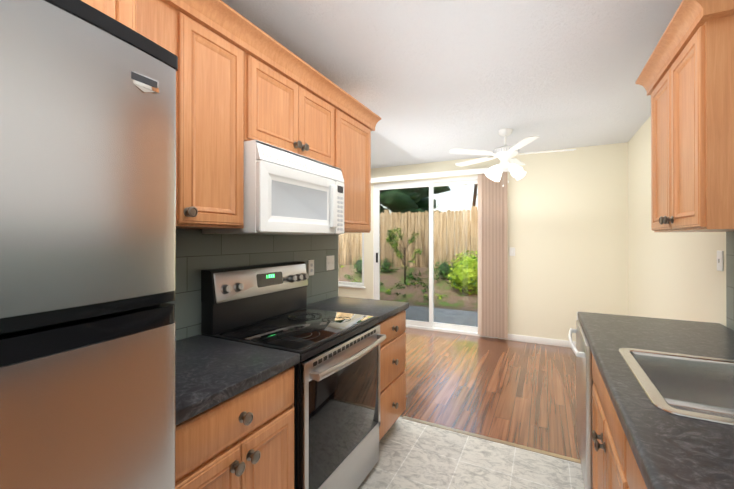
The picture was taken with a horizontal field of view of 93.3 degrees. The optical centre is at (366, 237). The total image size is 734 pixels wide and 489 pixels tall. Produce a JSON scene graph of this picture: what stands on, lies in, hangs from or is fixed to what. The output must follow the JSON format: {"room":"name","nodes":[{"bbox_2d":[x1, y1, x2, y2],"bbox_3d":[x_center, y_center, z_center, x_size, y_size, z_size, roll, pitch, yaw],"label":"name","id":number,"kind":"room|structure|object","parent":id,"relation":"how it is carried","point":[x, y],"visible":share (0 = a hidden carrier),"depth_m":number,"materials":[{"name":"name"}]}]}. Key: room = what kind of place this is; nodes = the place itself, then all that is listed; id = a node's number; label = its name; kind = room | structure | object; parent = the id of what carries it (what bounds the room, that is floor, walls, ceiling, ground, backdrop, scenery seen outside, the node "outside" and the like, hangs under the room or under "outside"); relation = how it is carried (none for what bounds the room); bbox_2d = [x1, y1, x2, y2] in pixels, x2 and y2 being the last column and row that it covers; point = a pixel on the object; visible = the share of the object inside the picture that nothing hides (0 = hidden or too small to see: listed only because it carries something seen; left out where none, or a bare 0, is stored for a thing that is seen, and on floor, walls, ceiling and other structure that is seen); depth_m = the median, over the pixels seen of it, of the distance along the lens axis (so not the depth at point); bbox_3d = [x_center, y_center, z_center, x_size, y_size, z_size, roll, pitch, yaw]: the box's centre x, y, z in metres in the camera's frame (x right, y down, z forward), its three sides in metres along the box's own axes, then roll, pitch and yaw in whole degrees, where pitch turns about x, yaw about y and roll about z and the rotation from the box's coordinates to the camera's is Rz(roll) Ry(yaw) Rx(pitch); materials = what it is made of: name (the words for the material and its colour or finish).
{"room":"kitchen","nodes":[
{"label":"kitchen","id":0,"kind":"room"},
{"bbox_2d":[221,0,681,168],"bbox_3d":[-0.455,-1.224,2.374,5.580,0.150,7.910,0,0,27],"label":"ceiling","id":1,"kind":"structure","parent":0,"point":[428,81],"depth_m":2.29,"materials":[{"name":"white paint"}]},
{"bbox_2d":[449,128,575,186],"bbox_3d":[1.515,-0.839,3.708,1.248,0.609,1.254,0,0,27],"label":"ceiling fan","id":2,"kind":"object","parent":1,"relation":"hanging from","point":[505,154],"visible":1,"depth_m":3.63,"materials":[{"name":"white plastic"}]},
{"bbox_2d":[358,417,584,488],"bbox_3d":[-0.092,1.425,0.547,2.430,0.060,4.170,0,0,27],"label":"floor","id":3,"kind":"structure","parent":0,"point":[414,455],"depth_m":2.13,"materials":[{"name":"tile"}]},
{"bbox_2d":[0,0,177,488],"bbox_3d":[-0.954,0.479,0.640,0.775,1.833,0.814,0,0,27],"label":"fridge","id":4,"kind":"object","parent":3,"relation":"on","point":[87,241],"visible":1,"depth_m":0.65,"materials":[{"name":"grey metal"}]},
{"bbox_2d":[175,364,296,488],"bbox_3d":[-0.703,0.962,1.332,0.621,0.872,0.593,0,0,27],"label":"base cabinet","id":5,"kind":"object","parent":3,"relation":"on","point":[234,415],"depth_m":1.20,"materials":[{"name":"brown wood"}]},
{"bbox_2d":[176,335,299,427],"bbox_3d":[-0.698,0.506,1.330,0.633,0.040,0.599,0,0,27],"label":"countertop","id":6,"kind":"structure","parent":5,"relation":"on","point":[211,371],"depth_m":1.28,"materials":[{"name":"grey stone"}]},
{"bbox_2d":[201,261,385,488],"bbox_3d":[-0.341,0.782,1.909,0.718,1.235,0.755,0,0,27],"label":"stove","id":7,"kind":"object","parent":3,"relation":"on","point":[336,402],"visible":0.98,"depth_m":1.77,"materials":[{"name":"black metal"}]},
{"bbox_2d":[377,312,405,440],"bbox_3d":[-0.096,0.966,2.510,0.621,0.872,0.528,0,0,27],"label":"base cabinet","id":8,"kind":"object","parent":3,"relation":"on","point":[393,349],"depth_m":2.35,"materials":[{"name":"brown wood"}]},
{"bbox_2d":[307,296,408,323],"bbox_3d":[-0.088,0.510,2.514,0.633,0.040,0.544,0,0,27],"label":"countertop","id":9,"kind":"structure","parent":8,"relation":"on","point":[383,309],"depth_m":2.45,"materials":[{"name":"grey stone"}]},
{"bbox_2d":[568,320,593,488],"bbox_3d":[1.509,0.966,1.846,0.751,0.866,0.616,0,0,27],"label":"dishwasher","id":10,"kind":"object","parent":3,"relation":"on","point":[584,378],"visible":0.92,"depth_m":1.78,"materials":[{"name":"grey metal"}]},
{"bbox_2d":[613,404,660,488],"bbox_3d":[0.828,0.959,0.429,0.679,0.872,1.000,0,0,27],"label":"base cabinet","id":11,"kind":"object","parent":3,"relation":"on","point":[630,466],"depth_m":0.94,"materials":[{"name":"brown wood"}]},
{"bbox_2d":[581,312,733,488],"bbox_3d":[0.730,0.502,0.231,0.671,0.040,4.256,0,0,27],"label":"countertop","id":12,"kind":"structure","parent":11,"relation":"on","point":[682,452],"depth_m":0.98,"materials":[{"name":"grey stone"}]},
{"bbox_2d":[618,348,733,424],"bbox_3d":[1.205,0.477,1.117,0.567,0.404,0.645,0,0,27],"label":"sink","id":13,"kind":"object","parent":12,"relation":"in","point":[696,387],"visible":0.46,"depth_m":1.36,"materials":[{"name":"silver metal"}]},
{"bbox_2d":[338,142,627,341],"bbox_3d":[1.000,0.136,5.326,4.860,2.550,0.120,0,0,27],"label":"wall","id":14,"kind":"structure","parent":0,"point":[567,225],"depth_m":4.49,"materials":[{"name":"beige paint"}]},
{"bbox_2d":[338,233,365,288],"bbox_3d":[-0.352,0.073,5.987,0.770,1.560,0.125,0,0,27],"label":"dining room window","id":15,"kind":"structure","parent":14,"relation":"in","point":[341,283],"depth_m":5.95,"materials":[{"name":"white"}]},
{"bbox_2d":[373,176,497,337],"bbox_3d":[0.983,0.266,5.313,1.940,2.290,0.120,0,0,27],"label":"sliding glass door","id":16,"kind":"structure","parent":14,"relation":"in","point":[448,327],"depth_m":5.35,"materials":[{"name":"white"}]},
{"bbox_2d":[371,167,508,338],"bbox_3d":[0.984,0.206,5.196,2.190,2.340,0.072,0,0,27],"label":"vertical blinds","id":17,"kind":"object","parent":16,"relation":"attached to","point":[492,269],"visible":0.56,"depth_m":4.80,"materials":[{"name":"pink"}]},
{"bbox_2d":[510,248,514,255],"bbox_3d":[1.987,0.197,4.742,0.070,0.115,0.012,0,0,27],"label":"light switch","id":18,"kind":"object","parent":14,"relation":"attached to","point":[512,251],"visible":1,"depth_m":4.74,"materials":[{"name":"white plastic"}]},
{"bbox_2d":[500,334,575,347],"bbox_3d":[2.467,1.366,4.489,1.410,0.085,0.017,0,0,27],"label":"baseboard","id":19,"kind":"structure","parent":14,"relation":"attached to","point":[540,340],"depth_m":4.57,"materials":[{"name":"white wood"}]},
{"bbox_2d":[400,327,579,459],"bbox_3d":[-0.496,1.431,2.285,4.740,0.060,6.890,0,0,27],"label":"floor","id":20,"kind":"structure","parent":0,"point":[519,393],"depth_m":3.24,"materials":[{"name":"brown wood"}]},
{"bbox_2d":[402,416,580,463],"bbox_3d":[0.814,1.399,2.426,1.200,0.004,0.036,0,0,27],"label":"trim","id":21,"kind":"structure","parent":20,"relation":"on","point":[497,441],"depth_m":2.38,"materials":[{"name":"brown wood"}]},
{"bbox_2d":[628,116,725,325],"bbox_3d":[1.637,0.122,1.124,0.120,2.550,7.010,0,0,27],"label":"wall","id":22,"kind":"structure","parent":0,"point":[675,275],"depth_m":2.91,"materials":[{"name":"white paint"}]},
{"bbox_2d":[635,0,733,231],"bbox_3d":[1.625,-0.493,1.661,0.385,0.924,0.850,0,0,27],"label":"upper cabinet","id":23,"kind":"object","parent":22,"relation":"attached to","point":[685,79],"visible":1,"depth_m":1.45,"materials":[{"name":"brown wood"}]},
{"bbox_2d":[717,250,722,270],"bbox_3d":[1.991,0.132,1.959,0.012,0.115,0.070,0,0,27],"label":"light switch","id":24,"kind":"object","parent":22,"relation":"attached to","point":[719,260],"visible":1,"depth_m":1.96,"materials":[{"name":"white plastic"}]},
{"bbox_2d":[726,232,733,329],"bbox_3d":[0.995,0.218,0.014,0.006,0.530,4.210,0,0,27],"label":"backsplash","id":25,"kind":"structure","parent":22,"relation":"attached to","point":[730,280],"depth_m":1.84,"materials":[{"name":"tile"}]},
{"bbox_3d":[-1.237,0.122,1.113,0.120,2.550,4.120,0,0,27],"label":"wall","id":26,"kind":"structure","parent":0,"visible":0},
{"bbox_2d":[81,0,148,38],"bbox_3d":[-1.062,-0.683,0.711,0.556,0.418,0.840,0,0,27],"label":"upper cabinet","id":27,"kind":"object","parent":26,"relation":"attached to","point":[134,14],"depth_m":0.93,"materials":[{"name":"brown wood"}]},
{"bbox_2d":[149,0,176,228],"bbox_3d":[-0.919,-0.467,1.259,0.308,0.848,0.257,0,0,27],"label":"upper cabinet","id":28,"kind":"object","parent":26,"relation":"attached to","point":[160,11],"depth_m":1.26,"materials":[{"name":"brown wood"}]},
{"bbox_2d":[173,0,252,228],"bbox_3d":[-0.775,-0.466,1.519,0.326,0.848,0.336,0,0,27],"label":"upper cabinet","id":29,"kind":"object","parent":26,"relation":"attached to","point":[240,79],"depth_m":1.43,"materials":[{"name":"brown wood"}]},
{"bbox_2d":[166,229,337,340],"bbox_3d":[-0.685,0.215,2.046,0.006,0.550,1.925,0,0,27],"label":"backsplash","id":30,"kind":"structure","parent":26,"relation":"attached to","point":[197,251],"depth_m":1.94,"materials":[{"name":"tile"}]},
{"bbox_2d":[308,260,313,275],"bbox_3d":[-0.411,0.224,2.560,0.008,0.115,0.070,0,0,27],"label":"outlet","id":31,"kind":"object","parent":30,"relation":"attached to","point":[310,267],"visible":0.96,"depth_m":2.55,"materials":[{"name":"white plastic"}]},
{"bbox_2d":[326,255,333,270],"bbox_3d":[-0.291,0.205,2.788,0.012,0.115,0.115,0,0,27],"label":"light switch","id":32,"kind":"object","parent":30,"relation":"attached to","point":[329,262],"visible":1,"depth_m":2.78,"materials":[{"name":"white plastic"}]},
{"bbox_2d":[253,44,336,166],"bbox_3d":[-0.524,-0.670,2.008,0.326,0.436,0.756,0,0,27],"label":"upper cabinet","id":33,"kind":"object","parent":26,"relation":"attached to","point":[290,113],"depth_m":1.88,"materials":[{"name":"brown wood"}]},
{"bbox_2d":[202,140,343,234],"bbox_3d":[-0.475,-0.231,1.982,0.424,0.430,0.746,0,0,27],"label":"microwave","id":34,"kind":"object","parent":33,"relation":"attached to","point":[286,192],"visible":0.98,"depth_m":1.75,"materials":[{"name":"white plastic"}]},
{"bbox_2d":[337,100,372,232],"bbox_3d":[-0.228,-0.462,2.582,0.326,0.848,0.528,0,0,27],"label":"upper cabinet","id":35,"kind":"object","parent":26,"relation":"attached to","point":[353,131],"depth_m":2.52,"materials":[{"name":"brown wood"}]},
{"label":"outside","id":36,"kind":"structure","parent":0,"visible":0},
{"bbox_2d":[338,254,477,326],"bbox_3d":[2.137,1.152,10.829,22.000,0.755,10.710,0,0,27],"label":"ground","id":37,"kind":"structure","parent":36,"point":[455,291],"depth_m":7.73,"materials":[{"name":"brown soil"}]},
{"bbox_2d":[344,256,361,281],"label":"garden plants","id":38,"kind":"object","parent":37,"relation":"on","point":[360,269],"depth_m":9.17,"materials":[{"name":"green plant"}]},
{"bbox_2d":[380,228,427,300],"label":"garden plants","id":39,"kind":"object","parent":37,"relation":"on","point":[399,234],"depth_m":8.48,"materials":[{"name":"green plant"}]},
{"bbox_2d":[338,206,477,267],"bbox_3d":[0.952,0.051,9.619,15.004,1.650,0.072,0,0,27],"label":"fence","id":40,"kind":"object","parent":37,"relation":"on","point":[355,248],"depth_m":9.30,"materials":[{"name":"brown wood"}]},
{"bbox_2d":[380,184,477,254],"bbox_3d":[0.548,-4.463,14.866,17.067,10.624,6.383,0,0,27],"label":"tree","id":41,"kind":"object","parent":37,"relation":"on","point":[414,196],"depth_m":13.74,"materials":[{"name":"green plant"}]},
{"bbox_2d":[434,250,477,298],"label":"garden plants","id":42,"kind":"object","parent":37,"relation":"on","point":[455,273],"depth_m":7.54,"materials":[{"name":"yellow plant"}]}
]}

